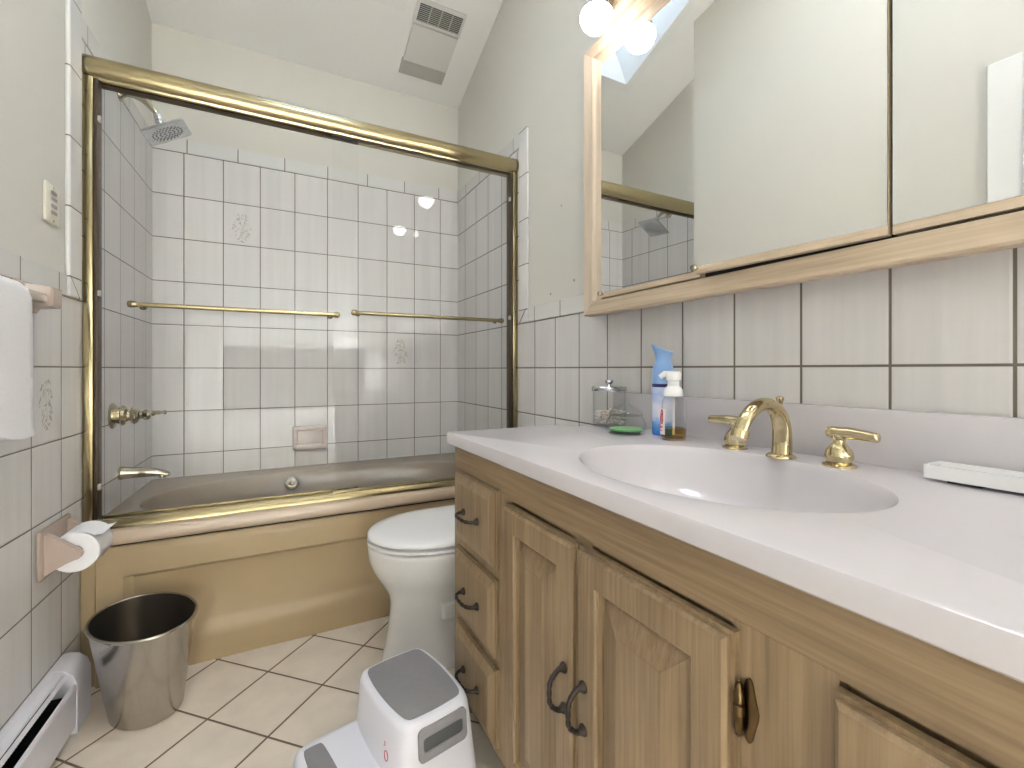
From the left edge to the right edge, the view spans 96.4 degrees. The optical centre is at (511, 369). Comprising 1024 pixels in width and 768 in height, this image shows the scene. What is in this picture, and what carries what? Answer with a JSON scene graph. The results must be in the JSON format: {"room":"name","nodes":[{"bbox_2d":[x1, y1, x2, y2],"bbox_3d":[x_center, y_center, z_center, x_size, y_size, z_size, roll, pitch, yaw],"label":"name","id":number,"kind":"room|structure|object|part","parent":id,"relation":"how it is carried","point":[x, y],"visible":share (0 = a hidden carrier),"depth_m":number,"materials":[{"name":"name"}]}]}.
{"room":"bathroom","nodes":[
{"label":"bathroom","id":0,"kind":"room"},
{"bbox_2d":[0,0,152,730],"bbox_3d":[-0.725,-1.214,-0.007,0.134,4.409,4.900,0,0,-25],"label":"wall","id":1,"kind":"structure","parent":0,"point":[43,43],"depth_m":1.30,"materials":[{"name":"tile"}]},
{"bbox_2d":[10,277,61,313],"bbox_3d":[-1.033,-0.178,0.859,0.065,0.072,0.700,0,0,-25],"label":"towel bar","id":2,"kind":"object","parent":1,"relation":"attached to","point":[43,297],"visible":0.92,"depth_m":1.11,"materials":[{"name":"pink ceramic"}]},
{"bbox_2d":[0,276,35,440],"bbox_3d":[-1.008,-0.024,0.844,0.067,0.342,0.382,0,0,-25],"label":"towel","id":3,"kind":"object","parent":2,"relation":"hanging from","point":[16,308],"visible":1,"depth_m":0.95,"materials":[{"name":"white fabric"}]},
{"bbox_2d":[0,652,90,767],"bbox_3d":[-1.036,0.900,0.862,0.062,0.181,1.018,0,0,-25],"label":"baseboard heater","id":4,"kind":"object","parent":1,"relation":"attached to","point":[58,707],"visible":1,"depth_m":1.15,"materials":[{"name":"metal"}]},
{"bbox_3d":[-1.010,0.912,0.867,0.008,0.119,1.005,0,0,-25],"label":"panel","id":5,"kind":"part","parent":4,"relation":"part of","materials":[{"name":"metal"}]},
{"bbox_2d":[43,180,59,227],"bbox_3d":[-1.251,-0.449,1.246,0.010,0.106,0.080,0,0,-25],"label":"wall switch","id":6,"kind":"object","parent":1,"relation":"attached to","point":[51,194],"visible":1,"depth_m":1.24,"materials":[{"name":"beige plastic"}]},
{"bbox_2d":[37,513,83,582],"bbox_3d":[-1.215,0.481,1.267,0.093,0.130,0.180,0,0,-28],"label":"paper holder","id":7,"kind":"object","parent":1,"relation":"attached to","point":[53,552],"visible":0.8,"depth_m":1.20,"materials":[{"name":"pink ceramic"}]},
{"bbox_3d":[-1.183,0.483,1.208,0.079,0.114,0.016,0,0,-25],"label":"arm","id":8,"kind":"part","parent":7,"relation":"part of","materials":[{"name":"pink ceramic"}]},
{"bbox_3d":[-1.239,0.483,1.328,0.079,0.114,0.016,0,0,-25],"label":"arm","id":9,"kind":"part","parent":7,"relation":"part of","materials":[{"name":"pink ceramic"}]},
{"bbox_2d":[56,521,115,572],"bbox_3d":[-1.191,0.490,1.276,0.115,0.108,0.105,0,0,-25],"label":"toilet paper roll","id":10,"kind":"object","parent":7,"relation":"on","point":[94,537],"visible":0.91,"depth_m":1.24,"materials":[{"name":"paper"}]},
{"bbox_2d":[108,403,166,428],"bbox_3d":[-1.392,0.168,1.709,0.099,0.094,0.187,0,0,41],"label":"shower valve","id":11,"kind":"object","parent":1,"relation":"attached to","point":[121,415],"visible":1,"depth_m":1.66,"materials":[{"name":"gold metal"}]},
{"bbox_3d":[-1.358,0.166,1.753,0.028,0.025,0.108,0,0,-3],"label":"lever","id":12,"kind":"part","parent":11,"relation":"part of","materials":[{"name":"gold metal"}]},
{"bbox_2d":[117,466,169,479],"bbox_3d":[-1.415,0.394,1.763,0.158,0.054,0.054,0,0,-28],"label":"tub spout","id":13,"kind":"object","parent":1,"relation":"attached to","point":[123,472],"visible":1,"depth_m":1.74,"materials":[{"name":"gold metal"}]},
{"bbox_2d":[117,92,191,145],"bbox_3d":[-1.385,-0.976,1.778,0.220,0.185,0.153,0,0,-21],"label":"shower","id":14,"kind":"object","parent":1,"relation":"attached to","point":[164,131],"visible":0.93,"depth_m":1.76,"materials":[{"name":"silver metal"}]},
{"bbox_3d":[-1.423,-1.016,1.752,0.126,0.076,0.024,0,0,-28],"label":"arm","id":15,"kind":"part","parent":14,"relation":"part of","materials":[{"name":"silver metal"}]},
{"bbox_3d":[-1.350,-0.928,1.792,0.138,0.090,0.159,0,0,-24],"label":"head plate","id":16,"kind":"part","parent":14,"relation":"part of","materials":[{"name":"silver metal"}]},
{"bbox_2d":[50,616,503,767],"bbox_3d":[0.022,1.040,0.385,1.898,0.100,4.900,0,0,-28],"label":"floor","id":17,"kind":"structure","parent":0,"point":[256,708],"depth_m":1.32,"materials":[{"name":"tile"}]},
{"bbox_2d":[84,592,197,730],"bbox_3d":[-1.053,0.846,1.310,0.265,0.289,0.308,0,0,-28],"label":"waste bin","id":18,"kind":"object","parent":17,"relation":"on","point":[140,645],"visible":1,"depth_m":1.26,"materials":[{"name":"metal"}]},
{"bbox_2d":[80,453,454,688],"bbox_3d":[-0.827,0.748,2.107,1.541,0.485,0.812,0,0,-28],"label":"bathtub","id":19,"kind":"object","parent":17,"relation":"on","point":[260,578],"visible":0.58,"depth_m":1.68,"materials":[{"name":"beige plastic"}]},
{"bbox_2d":[102,453,454,528],"bbox_3d":[-0.831,0.688,2.115,1.538,0.360,0.793,0,0,-28],"label":"basin","id":20,"kind":"object","parent":19,"relation":"in","point":[162,493],"depth_m":2.10,"materials":[{"name":"beige ceramic"}]},
{"bbox_2d":[82,53,518,528],"bbox_3d":[-0.661,-0.240,1.795,1.538,1.495,0.098,0,0,-28],"label":"shower door frame","id":21,"kind":"structure","parent":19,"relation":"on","point":[99,73],"depth_m":1.57,"materials":[{"name":"gold metal"}]},
{"bbox_3d":[-0.973,-0.924,1.663,0.792,0.032,0.014,0,0,-28],"label":"hanger rail","id":22,"kind":"part","parent":21,"relation":"part of","materials":[{"name":"gold metal"}]},
{"bbox_3d":[-0.973,0.477,1.663,0.792,0.011,0.010,0,0,-28],"label":"rail","id":23,"kind":"part","parent":21,"relation":"part of","materials":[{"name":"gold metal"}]},
{"bbox_3d":[-0.355,0.477,1.958,0.772,0.011,0.010,0,0,-28],"label":"rail","id":24,"kind":"part","parent":21,"relation":"part of","materials":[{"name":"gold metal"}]},
{"bbox_3d":[-0.355,-0.924,1.958,0.772,0.032,0.014,0,0,-28],"label":"hanger rail","id":25,"kind":"part","parent":21,"relation":"part of","materials":[{"name":"gold metal"}]},
{"bbox_2d":[292,648,475,767],"bbox_3d":[-0.294,0.868,1.054,0.367,0.243,0.295,0,0,-41],"label":"step stool","id":26,"kind":"object","parent":17,"relation":"on","point":[413,712],"visible":1,"depth_m":1.03,"materials":[{"name":"white plastic"}]},
{"bbox_2d":[367,505,454,668],"bbox_3d":[-0.148,0.623,1.675,0.737,0.735,0.430,0,0,-28],"label":"toilet","id":27,"kind":"object","parent":17,"relation":"on","point":[411,554],"visible":0.45,"depth_m":1.50,"materials":[{"name":"white ceramic"}]},
{"bbox_3d":[-0.245,0.571,1.623,0.517,0.013,0.378,0,0,-28],"label":"seat","id":28,"kind":"part","parent":27,"relation":"part of","materials":[{"name":"white plastic"}]},
{"bbox_3d":[-0.245,0.547,1.624,0.516,0.025,0.380,0,0,-28],"label":"lid","id":29,"kind":"part","parent":27,"relation":"part of","materials":[{"name":"white plastic"}]},
{"bbox_2d":[454,434,1023,767],"bbox_3d":[0.369,0.602,0.839,0.608,0.776,1.340,0,0,-28],"label":"vanity cabinet","id":30,"kind":"object","parent":17,"relation":"on","point":[588,635],"visible":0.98,"depth_m":0.59,"materials":[{"name":"brown wood"}]},
{"bbox_3d":[-0.122,0.582,1.155,0.036,0.020,0.108,0,0,-28],"label":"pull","id":31,"kind":"part","parent":30,"relation":"part of","materials":[{"name":"brown metal"}]},
{"bbox_3d":[-0.122,0.374,1.155,0.036,0.020,0.108,0,0,-28],"label":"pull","id":32,"kind":"part","parent":30,"relation":"part of","materials":[{"name":"brown metal"}]},
{"bbox_3d":[-0.122,0.787,1.155,0.036,0.020,0.108,0,0,-28],"label":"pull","id":33,"kind":"part","parent":30,"relation":"part of","materials":[{"name":"brown metal"}]},
{"bbox_3d":[-0.097,0.785,1.168,0.020,0.182,0.257,0,0,-28],"label":"drawer","id":34,"kind":"part","parent":30,"relation":"part of","materials":[{"name":"brown wood"}]},
{"bbox_3d":[-0.097,0.580,1.168,0.020,0.184,0.257,0,0,-28],"label":"drawer","id":35,"kind":"part","parent":30,"relation":"part of","materials":[{"name":"brown wood"}]},
{"bbox_3d":[-0.097,0.372,1.168,0.020,0.184,0.257,0,0,-28],"label":"drawer","id":36,"kind":"part","parent":30,"relation":"part of","materials":[{"name":"brown wood"}]},
{"bbox_3d":[0.049,0.587,0.892,0.020,0.467,0.150,0,0,-28],"label":"raised panel","id":37,"kind":"part","parent":30,"relation":"part of","materials":[{"name":"brown wood"}]},
{"bbox_3d":[0.049,0.587,0.892,0.020,0.583,0.266,0,0,-28],"label":"door","id":38,"kind":"part","parent":30,"relation":"part of","materials":[{"name":"brown wood"}]},
{"bbox_3d":[0.075,0.550,0.784,0.036,0.090,0.020,0,0,-28],"label":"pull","id":39,"kind":"part","parent":30,"relation":"part of","materials":[{"name":"brown metal"}]},
{"bbox_3d":[0.100,0.550,0.735,0.036,0.090,0.020,0,0,-28],"label":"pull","id":40,"kind":"part","parent":30,"relation":"part of","materials":[{"name":"brown metal"}]},
{"bbox_3d":[0.181,0.587,0.642,0.020,0.467,0.175,0,0,-28],"label":"raised panel","id":41,"kind":"part","parent":30,"relation":"part of","materials":[{"name":"brown wood"}]},
{"bbox_3d":[0.181,0.587,0.641,0.020,0.583,0.291,0,0,-28],"label":"door","id":42,"kind":"part","parent":30,"relation":"part of","materials":[{"name":"brown wood"}]},
{"bbox_2d":[447,392,1023,682],"bbox_3d":[0.386,0.198,0.847,0.572,0.248,1.376,0,0,-28],"label":"countertop","id":43,"kind":"structure","parent":30,"relation":"on","point":[935,562],"depth_m":0.67,"materials":[{"name":"white stone"}]},
{"bbox_2d":[592,380,626,425],"bbox_3d":[0.307,0.106,1.446,0.110,0.148,0.110,0,0,-28],"label":"jar","id":44,"kind":"object","parent":43,"relation":"on","point":[608,388],"visible":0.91,"depth_m":1.41,"materials":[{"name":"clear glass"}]},
{"bbox_3d":[0.307,0.050,1.446,0.110,0.035,0.110,0,0,-28],"label":"lid","id":45,"kind":"part","parent":44,"relation":"part of","materials":[{"name":"silver metal"}]},
{"bbox_2d":[606,398,646,433],"bbox_3d":[0.323,0.131,1.300,0.114,0.098,0.114,0,0,-28],"label":"glass candle","id":46,"kind":"object","parent":43,"relation":"on","point":[615,428],"visible":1,"depth_m":1.28,"materials":[{"name":"green wax"}]},
{"bbox_3d":[0.323,0.106,1.300,0.096,0.048,0.096,0,0,-28],"label":"lid","id":47,"kind":"part","parent":46,"relation":"part of","materials":[{"name":"clear glass"}]},
{"bbox_2d":[651,344,673,435],"bbox_3d":[0.416,0.055,1.263,0.059,0.250,0.059,0,0,-9],"label":"air freshener","id":48,"kind":"object","parent":43,"relation":"on","point":[663,362],"visible":0.82,"depth_m":1.24,"materials":[{"name":"blue plastic"}]},
{"bbox_2d":[659,371,686,438],"bbox_3d":[0.415,0.091,1.178,0.066,0.177,0.065,0,0,-28],"label":"soap dispenser","id":49,"kind":"object","parent":43,"relation":"on","point":[673,389],"visible":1,"depth_m":1.17,"materials":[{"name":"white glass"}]},
{"bbox_2d":[660,409,662,430],"bbox_3d":[0.384,0.130,1.176,0.005,0.056,0.017,0,0,-6],"label":"print","id":50,"kind":"object","parent":49,"relation":"on","point":[661,415],"depth_m":1.17,"materials":[{"name":"red paper"}]},
{"bbox_2d":[708,415,747,449],"bbox_3d":[0.502,0.143,1.068,0.055,0.074,0.094,0,0,-28],"label":"handle","id":51,"kind":"object","parent":43,"relation":"on","point":[730,420],"visible":0.71,"depth_m":1.05,"materials":[{"name":"gold metal"}]},
{"bbox_3d":[0.500,0.119,1.071,0.026,0.026,0.087,0,0,-28],"label":"lever","id":52,"kind":"part","parent":51,"relation":"part of","materials":[{"name":"gold metal"}]},
{"bbox_2d":[729,396,796,459],"bbox_3d":[0.505,0.118,0.918,0.189,0.124,0.058,0,0,-28],"label":"faucet spout","id":53,"kind":"object","parent":43,"relation":"on","point":[782,442],"visible":1,"depth_m":0.92,"materials":[{"name":"gold metal"}]},
{"bbox_3d":[0.572,0.118,0.977,0.016,0.123,0.016,0,0,-28],"label":"lift rod","id":54,"kind":"part","parent":53,"relation":"part of","materials":[{"name":"gold metal"}]},
{"bbox_2d":[821,426,880,468],"bbox_3d":[0.619,0.143,0.837,0.055,0.074,0.094,0,0,-28],"label":"handle","id":55,"kind":"object","parent":43,"relation":"on","point":[838,454],"visible":1,"depth_m":0.84,"materials":[{"name":"gold metal"}]},
{"bbox_3d":[0.620,0.119,0.833,0.026,0.026,0.087,0,0,-28],"label":"lever","id":56,"kind":"part","parent":55,"relation":"part of","materials":[{"name":"gold metal"}]},
{"bbox_2d":[923,461,1023,493],"bbox_3d":[0.780,0.167,0.597,0.058,0.026,0.367,0,0,-28],"label":"tray","id":57,"kind":"object","parent":43,"relation":"on","point":[981,477],"visible":1,"depth_m":0.70,"materials":[{"name":"white plastic"}]},
{"bbox_3d":[0.360,0.587,0.304,0.020,0.583,0.271,0,0,-28],"label":"door","id":58,"kind":"part","parent":30,"relation":"part of","materials":[{"name":"brown wood"}]},
{"bbox_2d":[152,23,457,478],"bbox_3d":[-1.065,-0.385,2.510,1.834,2.750,0.126,0,0,-28],"label":"wall","id":59,"kind":"structure","parent":0,"point":[246,214],"depth_m":2.39,"materials":[{"name":"tile"}]},
{"bbox_2d":[293,425,326,450],"bbox_3d":[-1.059,0.360,2.408,0.169,0.124,0.064,0,0,-28],"label":"soap dish","id":60,"kind":"object","parent":59,"relation":"attached to","point":[313,437],"visible":1,"depth_m":2.42,"materials":[{"name":"pink ceramic"}]},
{"bbox_2d":[295,443,325,450],"bbox_3d":[-1.056,0.403,2.404,0.146,0.030,0.054,0,0,-28],"label":"tray","id":61,"kind":"object","parent":60,"relation":"on","point":[298,446],"depth_m":2.38,"materials":[{"name":"pink ceramic"}]},
{"bbox_2d":[146,0,502,108],"bbox_3d":[0.030,-2.527,0.369,1.898,1.871,4.864,0,0,-28],"label":"ceiling","id":62,"kind":"structure","parent":0,"point":[365,41],"depth_m":2.29,"materials":[{"name":"paint"}]},
{"bbox_2d":[372,0,406,11],"bbox_3d":[-0.641,-2.154,1.674,0.740,0.794,1.167,0,0,-28],"label":"window","id":63,"kind":"structure","parent":62,"relation":"attached to","point":[400,5],"depth_m":2.21,"materials":[{"name":"white paint"}]},
{"bbox_2d":[399,0,466,84],"bbox_3d":[-0.427,-1.720,2.425,0.250,0.150,0.388,0,0,-28],"label":"exhaust fan","id":64,"kind":"object","parent":62,"relation":"attached to","point":[436,29],"visible":1,"depth_m":2.40,"materials":[{"name":"white plastic"}]},
{"bbox_2d":[399,56,445,84],"bbox_3d":[-0.499,-1.665,2.558,0.248,0.039,0.086,0,0,-28],"label":"vent","id":65,"kind":"object","parent":64,"relation":"attached to","point":[408,66],"depth_m":2.55,"materials":[{"name":"grey metal"}]},
{"bbox_2d":[412,0,466,37],"bbox_3d":[-0.364,-1.768,2.304,0.250,0.053,0.114,0,0,-28],"label":"grille","id":66,"kind":"object","parent":64,"relation":"attached to","point":[433,18],"depth_m":2.31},
{"bbox_2d":[457,0,1023,434],"bbox_3d":[0.801,-1.214,0.797,0.134,4.409,4.900,0,0,-28],"label":"wall","id":67,"kind":"structure","parent":0,"point":[947,335],"depth_m":1.54,"materials":[{"name":"paint"}]},
{"bbox_2d":[608,0,636,28],"bbox_3d":[0.564,-1.141,0.878,0.238,0.169,1.215,0,0,-28],"label":"light canopy","id":68,"kind":"object","parent":67,"relation":"attached to","point":[619,7],"visible":0.06,"depth_m":1.35,"materials":[{"name":"brown wood"}]},
{"bbox_2d":[580,0,612,35],"bbox_3d":[0.247,-1.055,1.341,0.095,0.138,0.095,0,0,-28],"label":"bulb","id":69,"kind":"object","parent":68,"relation":"attached to","point":[596,16],"visible":1,"depth_m":1.31,"materials":[{"name":"white glass"}]},
{"bbox_2d":[584,0,1023,316],"bbox_3d":[0.569,-0.616,0.948,0.155,0.878,1.335,0,0,-28],"label":"medicine cabinet","id":70,"kind":"object","parent":67,"relation":"attached to","point":[731,146],"visible":1,"depth_m":0.90,"materials":[{"name":"brown wood"}]},
{"bbox_3d":[0.274,-0.616,1.501,0.036,0.878,0.082,0,0,-28],"label":"frame molding","id":71,"kind":"part","parent":70,"relation":"part of","materials":[{"name":"brown wood"}]},
{"bbox_3d":[0.566,-1.018,0.947,0.036,0.073,1.335,0,0,-28],"label":"frame molding","id":72,"kind":"part","parent":70,"relation":"part of","materials":[{"name":"brown wood"}]},
{"bbox_2d":[601,0,693,292],"bbox_3d":[0.373,-0.605,1.287,0.004,0.725,0.377,0,0,-28],"label":"mirror","id":73,"kind":"object","parent":70,"relation":"on","point":[647,81],"depth_m":1.27,"materials":[{"name":"silver metal"}]},
{"bbox_3d":[0.373,-0.234,1.287,0.004,0.015,0.377,0,0,-28],"label":"rail","id":74,"kind":"part","parent":70,"relation":"part of","materials":[{"name":"brown wood"}]},
{"bbox_3d":[0.382,-0.603,1.291,0.015,0.752,0.377,0,0,-28],"label":"mirror door","id":75,"kind":"part","parent":70,"relation":"part of","materials":[{"name":"mirror"}]},
{"bbox_3d":[0.427,-0.238,1.072,0.019,0.017,0.017,0,0,-28],"label":"knob","id":76,"kind":"part","parent":70,"relation":"part of","materials":[{"name":"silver metal"}]},
{"bbox_2d":[694,0,887,266],"bbox_3d":[0.532,-0.605,0.928,0.004,0.725,0.372,0,0,-32],"label":"mirror","id":77,"kind":"object","parent":70,"relation":"on","point":[791,96],"depth_m":0.90,"materials":[{"name":"silver metal"}]},
{"bbox_3d":[0.532,-0.234,0.928,0.004,0.015,0.372,0,0,-32],"label":"rail","id":78,"kind":"part","parent":70,"relation":"part of","materials":[{"name":"brown wood"}]},
{"bbox_3d":[0.540,-0.603,0.933,0.015,0.752,0.372,0,0,-32],"label":"mirror door","id":79,"kind":"part","parent":70,"relation":"part of","materials":[{"name":"brown wood"}]},
{"bbox_3d":[0.566,-0.199,0.947,0.036,0.044,1.335,0,0,-28],"label":"frame molding","id":80,"kind":"part","parent":70,"relation":"part of","materials":[{"name":"brown wood"}]},
{"bbox_2d":[893,0,1023,224],"bbox_3d":[0.731,-0.605,0.597,0.004,0.725,0.389,0,0,-28],"label":"mirror","id":81,"kind":"object","parent":70,"relation":"on","point":[958,65],"depth_m":0.70,"materials":[{"name":"mirror"}]},
{"bbox_3d":[0.731,-0.234,0.597,0.004,0.015,0.389,0,0,-28],"label":"rail","id":82,"kind":"part","parent":70,"relation":"part of","materials":[{"name":"brown wood"}]},
{"bbox_3d":[0.739,-0.603,0.602,0.015,0.752,0.389,0,0,-28],"label":"mirror door","id":83,"kind":"part","parent":70,"relation":"part of","materials":[{"name":"brown wood"}]},
{"bbox_2d":[613,392,1023,472],"bbox_3d":[0.647,0.128,0.946,0.017,0.108,1.308,0,0,-28],"label":"backsplash","id":84,"kind":"structure","parent":67,"relation":"attached to","point":[910,440],"depth_m":0.85,"materials":[{"name":"white stone"}]}
]}

